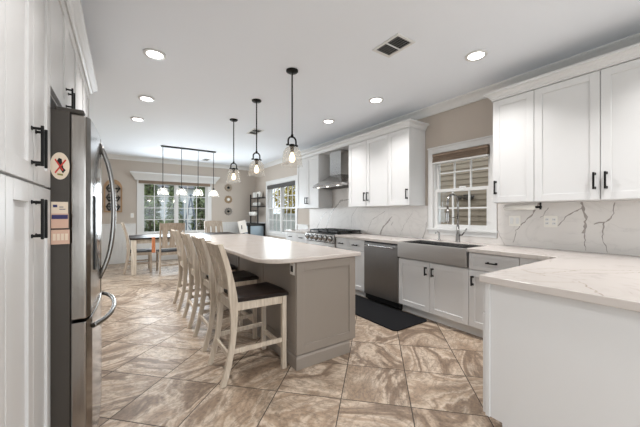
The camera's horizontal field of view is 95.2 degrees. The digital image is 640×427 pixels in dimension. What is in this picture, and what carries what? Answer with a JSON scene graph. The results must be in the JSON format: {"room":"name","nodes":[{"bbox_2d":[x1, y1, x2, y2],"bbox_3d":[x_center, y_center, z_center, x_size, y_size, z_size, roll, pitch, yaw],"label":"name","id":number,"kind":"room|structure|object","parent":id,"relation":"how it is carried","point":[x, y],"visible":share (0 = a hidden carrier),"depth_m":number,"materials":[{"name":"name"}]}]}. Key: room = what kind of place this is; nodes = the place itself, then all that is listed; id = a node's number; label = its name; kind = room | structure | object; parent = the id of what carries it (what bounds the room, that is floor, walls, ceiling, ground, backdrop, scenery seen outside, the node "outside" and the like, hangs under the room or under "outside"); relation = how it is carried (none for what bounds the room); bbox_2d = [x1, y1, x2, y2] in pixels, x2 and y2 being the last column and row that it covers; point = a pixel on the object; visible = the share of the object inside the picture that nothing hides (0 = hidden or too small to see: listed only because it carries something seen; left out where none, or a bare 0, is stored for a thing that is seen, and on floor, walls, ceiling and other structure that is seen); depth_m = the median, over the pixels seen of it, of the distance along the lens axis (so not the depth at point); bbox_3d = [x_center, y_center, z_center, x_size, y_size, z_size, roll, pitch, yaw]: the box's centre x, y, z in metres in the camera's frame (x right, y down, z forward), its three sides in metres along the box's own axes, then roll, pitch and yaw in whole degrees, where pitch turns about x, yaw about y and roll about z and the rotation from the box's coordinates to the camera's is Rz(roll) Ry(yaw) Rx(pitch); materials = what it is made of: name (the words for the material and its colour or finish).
{"room":"kitchen","nodes":[
{"label":"kitchen","id":0,"kind":"room"},
{"bbox_2d":[102,158,255,233],"bbox_3d":[-3.994,-0.102,8.256,4.515,2.743,0.150,0,0,-34],"label":"wall","id":1,"kind":"structure","parent":0,"point":[244,185],"depth_m":8.27,"materials":[{"name":"beige paint"}]},
{"bbox_2d":[104,179,121,211],"bbox_3d":[-5.193,-0.445,7.329,0.380,0.830,0.053,0,0,-34],"label":"wall decor","id":2,"kind":"object","parent":1,"relation":"attached to","point":[115,181],"visible":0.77,"depth_m":7.29,"materials":[{"name":"brown wood"}]},
{"bbox_2d":[130,171,219,234],"bbox_3d":[-3.981,-0.233,8.169,2.240,1.695,0.310,0,0,-34],"label":"window","id":3,"kind":"structure","parent":1,"relation":"in","point":[148,176],"depth_m":8.11,"materials":[{"name":"white paint"}]},
{"bbox_2d":[139,180,209,186],"bbox_3d":[-3.984,-0.833,8.120,1.800,0.075,0.037,0,0,-34],"label":"window shade","id":4,"kind":"object","parent":3,"relation":"attached to","point":[140,181],"visible":1,"depth_m":8.05,"materials":[{"name":"grey fabric"}]},
{"bbox_2d":[102,154,253,170],"bbox_3d":[-3.926,-1.421,8.155,4.515,0.105,0.095,0,0,-34],"label":"trim","id":5,"kind":"structure","parent":1,"relation":"attached to","point":[110,156],"depth_m":8.06,"materials":[{"name":"white paint"}]},
{"bbox_2d":[102,222,254,264],"bbox_3d":[-3.942,0.765,8.180,4.515,1.010,0.035,0,0,-34],"label":"trim","id":6,"kind":"structure","parent":1,"relation":"attached to","point":[118,256],"depth_m":7.46,"materials":[{"name":"white paint"}]},
{"bbox_2d":[224,184,231,191],"bbox_3d":[-2.807,-0.790,8.951,0.250,0.250,0.024,0,0,-34],"label":"wall plaque","id":7,"kind":"object","parent":1,"relation":"attached to","point":[228,187],"visible":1,"depth_m":8.94,"materials":[{"name":"beige wood"}]},
{"bbox_2d":[224,195,232,203],"bbox_3d":[-2.807,-0.430,8.951,0.250,0.250,0.024,0,0,-34],"label":"wall plaque","id":8,"kind":"object","parent":1,"relation":"attached to","point":[228,199],"visible":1,"depth_m":8.94,"materials":[{"name":"wicker"}]},
{"bbox_2d":[224,207,232,214],"bbox_3d":[-2.807,-0.065,8.951,0.250,0.250,0.024,0,0,-34],"label":"wall plaque","id":9,"kind":"object","parent":1,"relation":"attached to","point":[228,211],"visible":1,"depth_m":8.94,"materials":[{"name":"silver metal"}]},
{"bbox_2d":[250,194,265,222],"bbox_3d":[-1.921,-0.147,8.979,0.266,0.885,0.610,0,0,-34],"label":"shelf rack","id":10,"kind":"object","parent":1,"relation":"attached to","point":[257,197],"visible":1,"depth_m":8.79,"materials":[{"name":"black metal"}]},
{"bbox_2d":[98,259,501,426],"bbox_3d":[-0.711,1.330,3.414,4.815,0.120,11.850,0,0,-34],"label":"floor","id":11,"kind":"structure","parent":0,"point":[155,373],"depth_m":2.29,"materials":[{"name":"tile"}]},
{"bbox_2d":[0,0,4,426],"bbox_3d":[-0.881,0.046,0.266,0.696,2.446,0.868,0,0,-34],"label":"pantry cabinet","id":12,"kind":"object","parent":11,"relation":"on","point":[2,2],"visible":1,"depth_m":0.78,"materials":[{"name":"white paint"}]},
{"bbox_2d":[64,0,97,94],"bbox_3d":[-1.597,-1.221,1.347,0.725,0.086,3.462,0,0,-34],"label":"trim","id":13,"kind":"structure","parent":12,"relation":"attached to","point":[74,10],"depth_m":2.05,"materials":[{"name":"white paint"}]},
{"bbox_2d":[0,0,49,426],"bbox_3d":[-1.296,0.046,0.879,0.696,2.446,0.610,0,0,-34],"label":"pantry cabinet","id":14,"kind":"object","parent":11,"relation":"on","point":[27,22],"visible":0.98,"depth_m":1.00,"materials":[{"name":"white paint"}]},
{"bbox_2d":[46,106,116,426],"bbox_3d":[-1.644,0.386,1.580,0.892,1.767,0.916,0,0,-34],"label":"refrigerator","id":15,"kind":"object","parent":11,"relation":"on","point":[77,270],"visible":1,"depth_m":1.37,"materials":[{"name":"silver metal"}]},
{"bbox_2d":[50,152,69,179],"bbox_3d":[-1.187,-0.217,1.333,0.068,0.124,0.004,0,0,-34],"label":"magnet","id":16,"kind":"object","parent":15,"relation":"attached to","point":[59,163],"visible":1,"depth_m":1.33,"materials":[{"name":"beige paper"}]},
{"bbox_2d":[51,202,69,244],"bbox_3d":[-1.183,0.043,1.331,0.064,0.193,0.006,0,0,-34],"label":"paper notice","id":17,"kind":"object","parent":15,"relation":"attached to","point":[59,210],"visible":1,"depth_m":1.33,"materials":[{"name":"beige paper"}]},
{"bbox_2d":[52,215,67,218],"bbox_3d":[-1.183,0.015,1.328,0.056,0.019,0.001,0,0,-34],"label":"print","id":18,"kind":"object","parent":17,"relation":"attached to","point":[53,216],"depth_m":1.33},
{"bbox_2d":[53,234,67,240],"bbox_3d":[-1.181,0.107,1.329,0.052,0.030,0.001,0,0,-34],"label":"print","id":19,"kind":"object","parent":17,"relation":"attached to","point":[56,237],"depth_m":1.33,"materials":[{"name":"beige paper"}]},
{"bbox_2d":[77,51,89,117],"bbox_3d":[-2.270,0.046,2.315,0.696,2.446,0.980,0,0,-34],"label":"pantry cabinet","id":20,"kind":"object","parent":11,"relation":"on","point":[83,97],"visible":0.1,"depth_m":2.39,"materials":[{"name":"white paint"}]},
{"bbox_2d":[121,223,151,274],"bbox_3d":[-4.022,0.735,6.419,0.603,1.070,0.536,0,0,-34],"label":"dining chair","id":21,"kind":"object","parent":11,"relation":"on","point":[148,251],"visible":0.94,"depth_m":6.25,"materials":[{"name":"beige wood"}]},
{"bbox_2d":[156,223,184,273],"bbox_3d":[-3.303,0.735,6.475,0.536,1.070,0.603,0,0,-34],"label":"dining chair","id":22,"kind":"object","parent":11,"relation":"on","point":[164,227],"visible":0.7,"depth_m":6.26,"materials":[{"name":"beige wood"}]},
{"bbox_2d":[129,232,236,274],"bbox_3d":[-3.216,0.889,7.014,2.290,0.762,1.020,0,0,-34],"label":"dining table","id":23,"kind":"object","parent":11,"relation":"on","point":[134,239],"visible":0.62,"depth_m":6.18,"materials":[{"name":"brown wood"}]},
{"bbox_2d":[152,237,154,252],"bbox_3d":[-3.550,0.666,6.221,0.065,0.328,0.118,0,0,-34],"label":"cloth","id":24,"kind":"object","parent":23,"relation":"hanging from","point":[153,238],"visible":1,"depth_m":6.18,"materials":[{"name":"orange fabric"}]},
{"bbox_2d":[171,229,216,310],"bbox_3d":[-1.761,0.748,4.122,0.603,1.045,0.446,0,0,-34],"label":"counter stool","id":25,"kind":"object","parent":11,"relation":"on","point":[182,258],"visible":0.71,"depth_m":3.88,"materials":[{"name":"brown wood"}]},
{"bbox_2d":[180,232,236,327],"bbox_3d":[-1.352,0.748,3.536,0.603,1.045,0.446,0,0,-33],"label":"counter stool","id":26,"kind":"object","parent":11,"relation":"on","point":[193,266],"visible":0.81,"depth_m":3.29,"materials":[{"name":"brown wood"}]},
{"bbox_2d":[204,220,222,232],"bbox_3d":[-2.857,0.735,7.990,0.536,1.070,0.603,0,0,-34],"label":"dining chair","id":27,"kind":"object","parent":11,"relation":"on","point":[207,224],"visible":0.32,"depth_m":8.18,"materials":[{"name":"beige wood"}]},
{"bbox_2d":[191,235,258,351],"bbox_3d":[-0.983,0.748,2.999,0.603,1.045,0.446,0,0,-35],"label":"counter stool","id":28,"kind":"object","parent":11,"relation":"on","point":[242,277],"visible":0.84,"depth_m":2.90,"materials":[{"name":"brown wood"}]},
{"bbox_2d":[205,240,287,388],"bbox_3d":[-0.618,0.748,2.432,0.603,1.045,0.446,0,0,-34],"label":"counter stool","id":29,"kind":"object","parent":11,"relation":"on","point":[263,294],"visible":1,"depth_m":2.34,"materials":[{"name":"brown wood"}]},
{"bbox_2d":[241,223,264,235],"bbox_3d":[-2.076,0.784,8.911,0.525,0.972,0.800,0,0,-34],"label":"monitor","id":30,"kind":"object","parent":11,"relation":"on","point":[252,228],"visible":0.33,"depth_m":8.60,"materials":[{"name":"black metal"}]},
{"bbox_2d":[207,252,354,370],"bbox_3d":[-0.752,0.833,3.773,0.666,0.873,2.986,0,0,-34],"label":"kitchen island","id":31,"kind":"object","parent":11,"relation":"on","point":[321,293],"visible":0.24,"depth_m":2.54,"materials":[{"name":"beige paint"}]},
{"bbox_2d":[191,233,360,263],"bbox_3d":[-0.872,0.377,3.719,0.970,0.037,3.065,0,0,-34],"label":"island countertop","id":32,"kind":"structure","parent":31,"relation":"on","point":[254,248],"depth_m":2.90,"materials":[{"name":"beige stone"}]},
{"bbox_2d":[238,220,247,233],"bbox_3d":[-1.371,0.236,5.173,0.190,0.243,0.038,0,0,0],"label":"card","id":33,"kind":"object","parent":32,"relation":"on","point":[242,226],"visible":1,"depth_m":5.17,"materials":[{"name":"white paper"}]},
{"bbox_2d":[290,263,294,274],"bbox_3d":[-0.230,0.455,2.405,0.009,0.100,0.070,0,0,-34],"label":"wall outlet","id":34,"kind":"object","parent":31,"relation":"attached to","point":[292,265],"visible":0.87,"depth_m":2.39,"materials":[{"name":"beige plastic"}]},
{"bbox_2d":[286,232,306,242],"bbox_3d":[-0.258,0.834,6.180,0.656,0.871,0.860,0,0,-34],"label":"base cabinet","id":35,"kind":"object","parent":11,"relation":"on","point":[298,237],"visible":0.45,"depth_m":6.00,"materials":[{"name":"white paint"}]},
{"bbox_2d":[285,229,312,233],"bbox_3d":[-0.256,0.376,6.194,0.639,0.040,0.900,0,0,-34],"label":"countertop","id":36,"kind":"structure","parent":35,"relation":"on","point":[303,231],"depth_m":6.12,"materials":[{"name":"white stone"}]},
{"bbox_2d":[305,228,360,247],"bbox_3d":[0.218,0.782,5.415,0.703,0.974,0.910,0,0,-34],"label":"gas range","id":37,"kind":"object","parent":11,"relation":"on","point":[323,236],"visible":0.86,"depth_m":5.20,"materials":[{"name":"silver metal"}]},
{"bbox_2d":[309,231,360,234],"bbox_3d":[0.266,0.359,5.448,0.575,0.022,0.900,0,0,-34],"label":"cooktop","id":38,"kind":"object","parent":37,"relation":"in","point":[320,232],"depth_m":5.19,"materials":[{"name":"black metal"}]},
{"bbox_2d":[336,237,365,296],"bbox_3d":[0.702,0.834,4.765,0.656,0.871,0.690,0,0,-34],"label":"base cabinet","id":39,"kind":"object","parent":11,"relation":"on","point":[341,243],"visible":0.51,"depth_m":4.46,"materials":[{"name":"white paint"}]},
{"bbox_2d":[364,241,402,309],"bbox_3d":[1.048,0.834,4.194,0.629,0.869,0.634,0,0,-34],"label":"dishwasher","id":40,"kind":"object","parent":11,"relation":"on","point":[381,260],"visible":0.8,"depth_m":4.00,"materials":[{"name":"silver metal"}]},
{"bbox_2d":[355,295,426,330],"bbox_3d":[0.629,1.262,3.900,0.580,0.013,1.490,0,0,-34],"label":"floor mat","id":41,"kind":"object","parent":11,"relation":"on","point":[391,318],"visible":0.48,"depth_m":3.60,"materials":[{"name":"black rubber"}]},
{"bbox_2d":[399,257,472,333],"bbox_3d":[1.516,0.919,3.564,0.656,0.699,0.924,0,0,-34],"label":"base cabinet","id":42,"kind":"object","parent":11,"relation":"on","point":[437,292],"visible":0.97,"depth_m":3.35,"materials":[{"name":"white paint"}]},
{"bbox_2d":[469,252,519,337],"bbox_3d":[1.906,0.834,2.988,0.656,0.871,0.467,0,0,-34],"label":"base cabinet","id":43,"kind":"object","parent":11,"relation":"on","point":[479,263],"visible":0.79,"depth_m":2.94,"materials":[{"name":"white paint"}]},
{"bbox_2d":[520,258,542,265],"bbox_3d":[1.903,0.781,2.540,0.068,0.767,0.268,0,0,-34],"label":"cabinet filler","id":44,"kind":"object","parent":43,"relation":"attached to","point":[523,261],"visible":0.11,"depth_m":2.59,"materials":[{"name":"white paint"}]},
{"bbox_2d":[483,282,639,426],"bbox_3d":[1.943,0.834,1.885,1.853,0.871,0.939,0,0,-34],"label":"base cabinet","id":45,"kind":"object","parent":11,"relation":"on","point":[549,360],"visible":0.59,"depth_m":1.41,"materials":[{"name":"white paint"}]},
{"bbox_2d":[335,233,639,311],"bbox_3d":[1.113,0.376,3.080,1.869,0.041,3.950,0,0,-34],"label":"countertop","id":46,"kind":"structure","parent":45,"relation":"on","point":[612,280],"depth_m":1.73,"materials":[{"name":"white stone"}]},
{"bbox_2d":[398,240,481,266],"bbox_3d":[1.443,0.462,3.514,0.463,0.193,0.906,0,0,-34],"label":"farmhouse sink","id":47,"kind":"object","parent":46,"relation":"in","point":[455,254],"visible":0.85,"depth_m":3.38,"materials":[{"name":"silver metal"}]},
{"bbox_2d":[446,193,466,241],"bbox_3d":[1.659,0.054,3.551,0.273,0.604,0.148,0,0,-34],"label":"kitchen faucet","id":48,"kind":"object","parent":46,"relation":"on","point":[458,234],"visible":0.97,"depth_m":3.62,"materials":[{"name":"metal"}]},
{"bbox_2d":[81,0,639,166],"bbox_3d":[-0.711,-1.533,3.414,4.815,0.120,11.850,0,0,-34],"label":"ceiling","id":49,"kind":"structure","parent":0,"point":[222,56],"depth_m":2.81,"materials":[{"name":"paint"}]},
{"bbox_2d":[130,117,144,121],"bbox_3d":[-2.837,-1.464,4.540,0.190,0.014,0.190,0,0,-34],"label":"recessed light","id":50,"kind":"object","parent":49,"relation":"in","point":[131,118],"visible":1,"depth_m":4.54,"materials":[{"name":"white"}]},
{"bbox_2d":[138,95,154,101],"bbox_3d":[-2.215,-1.464,3.730,0.190,0.014,0.190,0,0,-34],"label":"recessed light","id":51,"kind":"object","parent":49,"relation":"in","point":[141,97],"visible":1,"depth_m":3.71,"materials":[{"name":"white"}]},
{"bbox_2d":[141,97,151,100],"bbox_3d":[-2.215,-1.466,3.730,0.136,0.006,0.136,0,0,-34],"label":"diffuser","id":52,"kind":"object","parent":51,"relation":"attached to","point":[142,98],"depth_m":3.71,"materials":[{"name":"white plastic"}]},
{"bbox_2d":[143,48,165,60],"bbox_3d":[-1.522,-1.464,2.689,0.190,0.014,0.190,0,0,-34],"label":"recessed light","id":53,"kind":"object","parent":49,"relation":"in","point":[151,53],"visible":1,"depth_m":2.68,"materials":[{"name":"white paint"}]},
{"bbox_2d":[146,51,162,58],"bbox_3d":[-1.522,-1.466,2.689,0.136,0.006,0.136,0,0,-34],"label":"diffuser","id":54,"kind":"object","parent":53,"relation":"attached to","point":[150,54],"depth_m":2.69,"materials":[{"name":"white plastic"}]},
{"bbox_2d":[161,145,215,194],"bbox_3d":[-2.969,-0.939,6.638,1.293,1.067,0.228,0,0,-34],"label":"linear chandelier","id":55,"kind":"object","parent":49,"relation":"hanging from","point":[213,152],"visible":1,"depth_m":6.59,"materials":[{"name":"black metal"}]},
{"bbox_2d":[229,118,237,179],"bbox_3d":[-1.353,-0.979,4.580,0.226,0.988,0.226,0,0,-34],"label":"pendant light","id":56,"kind":"object","parent":49,"relation":"hanging from","point":[233,120],"visible":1,"depth_m":4.57,"materials":[{"name":"black metal"}]},
{"bbox_2d":[246,128,263,134],"bbox_3d":[-1.167,-1.466,5.250,0.200,0.012,0.360,0,0,-34],"label":"ceiling vent","id":57,"kind":"object","parent":49,"relation":"in","point":[253,131],"visible":0.91,"depth_m":5.23,"materials":[{"name":"white metal"}]},
{"bbox_2d":[251,98,261,172],"bbox_3d":[-0.826,-0.979,3.802,0.226,0.988,0.226,0,0,-34],"label":"pendant light","id":58,"kind":"object","parent":49,"relation":"hanging from","point":[256,169],"visible":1,"depth_m":3.79,"materials":[{"name":"black metal"}]},
{"bbox_2d":[286,67,297,161],"bbox_3d":[-0.287,-0.979,3.007,0.226,0.988,0.226,0,0,-34],"label":"pendant light","id":59,"kind":"object","parent":49,"relation":"hanging from","point":[292,71],"visible":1,"depth_m":3.00,"materials":[{"name":"black metal"}]},
{"bbox_2d":[290,144,294,152],"bbox_3d":[-0.287,-0.672,3.007,0.060,0.085,0.059,0,0,-34],"label":"socket","id":60,"kind":"object","parent":59,"relation":"attached to","point":[292,146],"depth_m":2.99,"materials":[{"name":"black metal"}]},
{"bbox_2d":[323,119,333,123],"bbox_3d":[0.136,-1.464,4.647,0.190,0.014,0.190,0,0,-34],"label":"recessed light","id":61,"kind":"object","parent":49,"relation":"in","point":[327,121],"visible":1,"depth_m":4.64,"materials":[{"name":"white"}]},
{"bbox_2d":[369,97,383,103],"bbox_3d":[0.725,-1.464,3.778,0.190,0.014,0.190,0,0,-34],"label":"recessed light","id":62,"kind":"object","parent":49,"relation":"in","point":[374,100],"visible":1,"depth_m":3.77,"materials":[{"name":"white"}]},
{"bbox_2d":[372,33,414,57],"bbox_3d":[0.643,-1.466,2.562,0.220,0.012,0.300,0,0,-34],"label":"ceiling vent","id":63,"kind":"object","parent":49,"relation":"in","point":[398,42],"visible":1,"depth_m":2.56,"materials":[{"name":"white metal"}]},
{"bbox_2d":[465,49,487,61],"bbox_3d":[1.449,-1.464,2.710,0.190,0.014,0.190,0,0,-34],"label":"recessed light","id":64,"kind":"object","parent":49,"relation":"in","point":[475,55],"visible":1,"depth_m":2.70,"materials":[{"name":"white"}]},
{"bbox_2d":[468,52,483,59],"bbox_3d":[1.449,-1.466,2.710,0.136,0.006,0.136,0,0,-34],"label":"diffuser","id":65,"kind":"object","parent":64,"relation":"attached to","point":[474,55],"depth_m":2.71,"materials":[{"name":"white plastic"}]},
{"bbox_2d":[256,98,636,239],"bbox_3d":[1.219,-0.102,4.723,0.150,2.743,11.850,0,0,-34],"label":"wall","id":66,"kind":"structure","parent":0,"point":[474,120],"depth_m":3.96,"materials":[{"name":"beige paint"}]},
{"bbox_2d":[265,175,297,237],"bbox_3d":[-1.028,-0.158,8.002,0.190,1.585,1.900,0,0,-34],"label":"window","id":67,"kind":"structure","parent":66,"relation":"in","point":[269,192],"depth_m":7.99,"materials":[{"name":"white paint"}]},
{"bbox_2d":[267,181,294,188],"bbox_3d":[-1.076,-0.765,7.970,0.066,0.101,1.650,0,0,-34],"label":"window shade","id":68,"kind":"object","parent":67,"relation":"attached to","point":[291,183],"visible":0.97,"depth_m":7.85,"materials":[{"name":"grey fabric"}]},
{"bbox_2d":[255,222,308,239],"bbox_3d":[-1.189,0.765,8.110,0.035,1.010,3.240,0,0,-34],"label":"trim","id":69,"kind":"structure","parent":66,"relation":"attached to","point":[300,226],"depth_m":7.06,"materials":[{"name":"white paint"}]},
{"bbox_2d":[297,154,331,208],"bbox_3d":[-0.144,-0.643,6.253,0.386,1.067,0.862,0,0,-34],"label":"upper cabinet","id":70,"kind":"object","parent":66,"relation":"attached to","point":[311,171],"visible":0.99,"depth_m":6.00,"materials":[{"name":"white paint"}]},
{"bbox_2d":[295,119,428,160],"bbox_3d":[0.469,-1.221,5.327,0.410,0.086,3.206,0,0,-34],"label":"trim","id":71,"kind":"structure","parent":70,"relation":"attached to","point":[412,123],"depth_m":4.64,"materials":[{"name":"white paint"}]},
{"bbox_2d":[313,149,348,189],"bbox_3d":[0.310,-0.828,5.478,0.481,0.695,0.910,0,0,-34],"label":"range hood","id":72,"kind":"object","parent":66,"relation":"attached to","point":[338,178],"visible":0.94,"depth_m":5.38,"materials":[{"name":"silver metal"}]},
{"bbox_2d":[349,134,396,206],"bbox_3d":[0.873,-0.643,4.753,0.386,1.067,0.902,0,0,-34],"label":"upper cabinet","id":73,"kind":"object","parent":66,"relation":"attached to","point":[368,159],"visible":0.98,"depth_m":4.62,"materials":[{"name":"white paint"}]},
{"bbox_2d":[388,127,424,205],"bbox_3d":[1.235,-0.643,4.218,0.386,1.067,0.386,0,0,-34],"label":"upper cabinet","id":74,"kind":"object","parent":66,"relation":"attached to","point":[406,147],"visible":1,"depth_m":4.09,"materials":[{"name":"white paint"}]},
{"bbox_2d":[254,33,639,169],"bbox_3d":[1.118,-1.421,4.654,0.095,0.105,11.550,0,0,-34],"label":"trim","id":75,"kind":"structure","parent":66,"relation":"attached to","point":[476,95],"depth_m":3.49,"materials":[{"name":"white paint"}]},
{"bbox_2d":[427,135,497,237],"bbox_3d":[1.838,-0.314,3.776,0.190,1.197,0.927,0,0,-34],"label":"window","id":76,"kind":"structure","parent":66,"relation":"in","point":[489,231],"depth_m":3.74,"materials":[{"name":"white paint"}]},
{"bbox_2d":[432,144,489,164],"bbox_3d":[1.790,-0.742,3.743,0.106,0.133,0.733,0,0,-34],"label":"window shade","id":77,"kind":"object","parent":76,"relation":"attached to","point":[482,151],"visible":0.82,"depth_m":3.67,"materials":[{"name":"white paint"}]},
{"bbox_2d":[310,188,639,255],"bbox_3d":[1.446,-0.398,4.243,0.012,1.545,6.000,0,0,-34],"label":"backsplash","id":78,"kind":"structure","parent":66,"relation":"attached to","point":[610,227],"depth_m":3.06,"materials":[{"name":"stone"}]},
{"bbox_2d":[509,216,520,225],"bbox_3d":[2.137,0.080,3.207,0.010,0.115,0.115,0,0,-34],"label":"wall switch","id":79,"kind":"object","parent":78,"relation":"attached to","point":[513,220],"visible":1,"depth_m":3.20,"materials":[{"name":"beige plastic"}]},
{"bbox_2d":[544,216,557,226],"bbox_3d":[2.319,0.080,2.938,0.010,0.115,0.115,0,0,-34],"label":"wall outlet","id":80,"kind":"object","parent":78,"relation":"attached to","point":[549,221],"visible":1,"depth_m":2.93,"materials":[{"name":"beige plastic"}]},
{"bbox_2d":[493,90,544,203],"bbox_3d":[2.053,-0.643,3.012,0.386,1.067,0.374,0,0,-34],"label":"upper cabinet","id":81,"kind":"object","parent":66,"relation":"attached to","point":[513,117],"visible":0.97,"depth_m":2.92,"materials":[{"name":"white paint"}]},
{"bbox_2d":[504,203,541,209],"bbox_3d":[2.105,-0.074,3.043,0.052,0.070,0.345,0,0,-34],"label":"paper towel holder","id":82,"kind":"object","parent":81,"relation":"attached to","point":[506,207],"visible":1,"depth_m":3.02,"materials":[{"name":"white paper"}]},
{"bbox_2d":[483,43,639,101],"bbox_3d":[2.546,-1.221,2.264,0.410,0.086,2.290,0,0,-34],"label":"trim","id":83,"kind":"structure","parent":81,"relation":"attached to","point":[630,53],"depth_m":2.52,"materials":[{"name":"white paint"}]},
{"bbox_2d":[534,58,639,202],"bbox_3d":[2.419,-0.643,2.473,0.386,1.067,0.929,0,0,-34],"label":"upper cabinet","id":84,"kind":"object","parent":66,"relation":"attached to","point":[587,127],"visible":1,"depth_m":2.45,"materials":[{"name":"white paint"}]},
{"bbox_3d":[-2.642,-0.101,2.105,0.150,2.743,11.850,0,0,-34],"label":"wall","id":85,"kind":"structure","parent":0,"visible":0},
{"bbox_2d":[50,0,76,108],"bbox_3d":[-1.731,-0.874,1.520,0.696,0.607,0.936,0,0,-34],"label":"upper cabinet","id":86,"kind":"object","parent":85,"relation":"attached to","point":[63,49],"visible":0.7,"depth_m":1.60,"materials":[{"name":"white paint"}]},
{"label":"outside","id":87,"kind":"structure","parent":0,"visible":0},
{"bbox_3d":[-1.474,1.955,11.083,38.000,0.130,48.000,0,0,-34],"label":"ground","id":88,"kind":"structure","parent":87,"visible":0},
{"bbox_2d":[144,184,163,231],"bbox_3d":[-5.843,-0.025,10.078,1.381,3.830,1.368,0,0,-34],"label":"evergreen tree","id":89,"kind":"object","parent":88,"relation":"on","point":[148,188],"visible":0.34,"depth_m":9.98,"materials":[{"name":"green plant"}]},
{"bbox_2d":[144,185,199,230],"bbox_3d":[-12.789,-1.220,21.534,10.800,6.220,6.800,0,0,-34],"label":"house","id":90,"kind":"structure","parent":88,"relation":"on","point":[191,190],"depth_m":20.11,"materials":[{"name":"white"}]},
{"bbox_2d":[163,185,184,230],"bbox_3d":[-5.993,0.013,11.990,1.210,3.754,1.236,0,0,5],"label":"evergreen tree","id":91,"kind":"object","parent":88,"relation":"on","point":[170,206],"visible":0.18,"depth_m":11.87,"materials":[{"name":"green plant"}]},
{"bbox_2d":[185,194,197,229],"bbox_3d":[-4.360,0.610,9.851,0.472,2.561,0.468,0,0,-34],"label":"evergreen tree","id":92,"kind":"object","parent":88,"relation":"on","point":[190,195],"visible":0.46,"depth_m":9.82,"materials":[{"name":"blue plant"}]},
{"bbox_2d":[189,187,204,229],"bbox_3d":[-4.399,-0.029,10.799,1.196,3.839,1.174,0,0,-34],"label":"evergreen tree","id":93,"kind":"object","parent":88,"relation":"on","point":[200,201],"visible":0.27,"depth_m":10.66,"materials":[{"name":"green plant"}]},
{"bbox_2d":[273,185,294,213],"bbox_3d":[-1.320,-0.232,12.623,1.597,4.244,1.655,0,0,-34],"label":"leafy tree","id":94,"kind":"object","parent":88,"relation":"on","point":[285,188],"visible":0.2,"depth_m":12.47,"materials":[{"name":"green plant"}]},
{"bbox_2d":[274,214,294,231],"bbox_3d":[-1.149,0.910,10.657,0.140,1.960,7.930,0,0,-34],"label":"vinyl fence","id":95,"kind":"object","parent":88,"relation":"on","point":[278,215],"visible":0.04,"depth_m":10.83,"materials":[{"name":"white plastic"}]},
{"bbox_2d":[441,157,487,225],"bbox_3d":[4.642,-0.770,4.356,0.226,5.320,9.000,0,0,-34],"label":"neighbor house","id":96,"kind":"structure","parent":88,"relation":"on","point":[478,216],"depth_m":6.33,"materials":[{"name":"beige"}]},
{"bbox_2d":[457,194,474,199],"bbox_3d":[3.125,-0.350,6.251,0.150,0.120,0.377,0,0,-34],"label":"security light","id":97,"kind":"object","parent":96,"relation":"attached to","point":[465,197],"visible":0.91,"depth_m":6.29,"materials":[{"name":"grey"}]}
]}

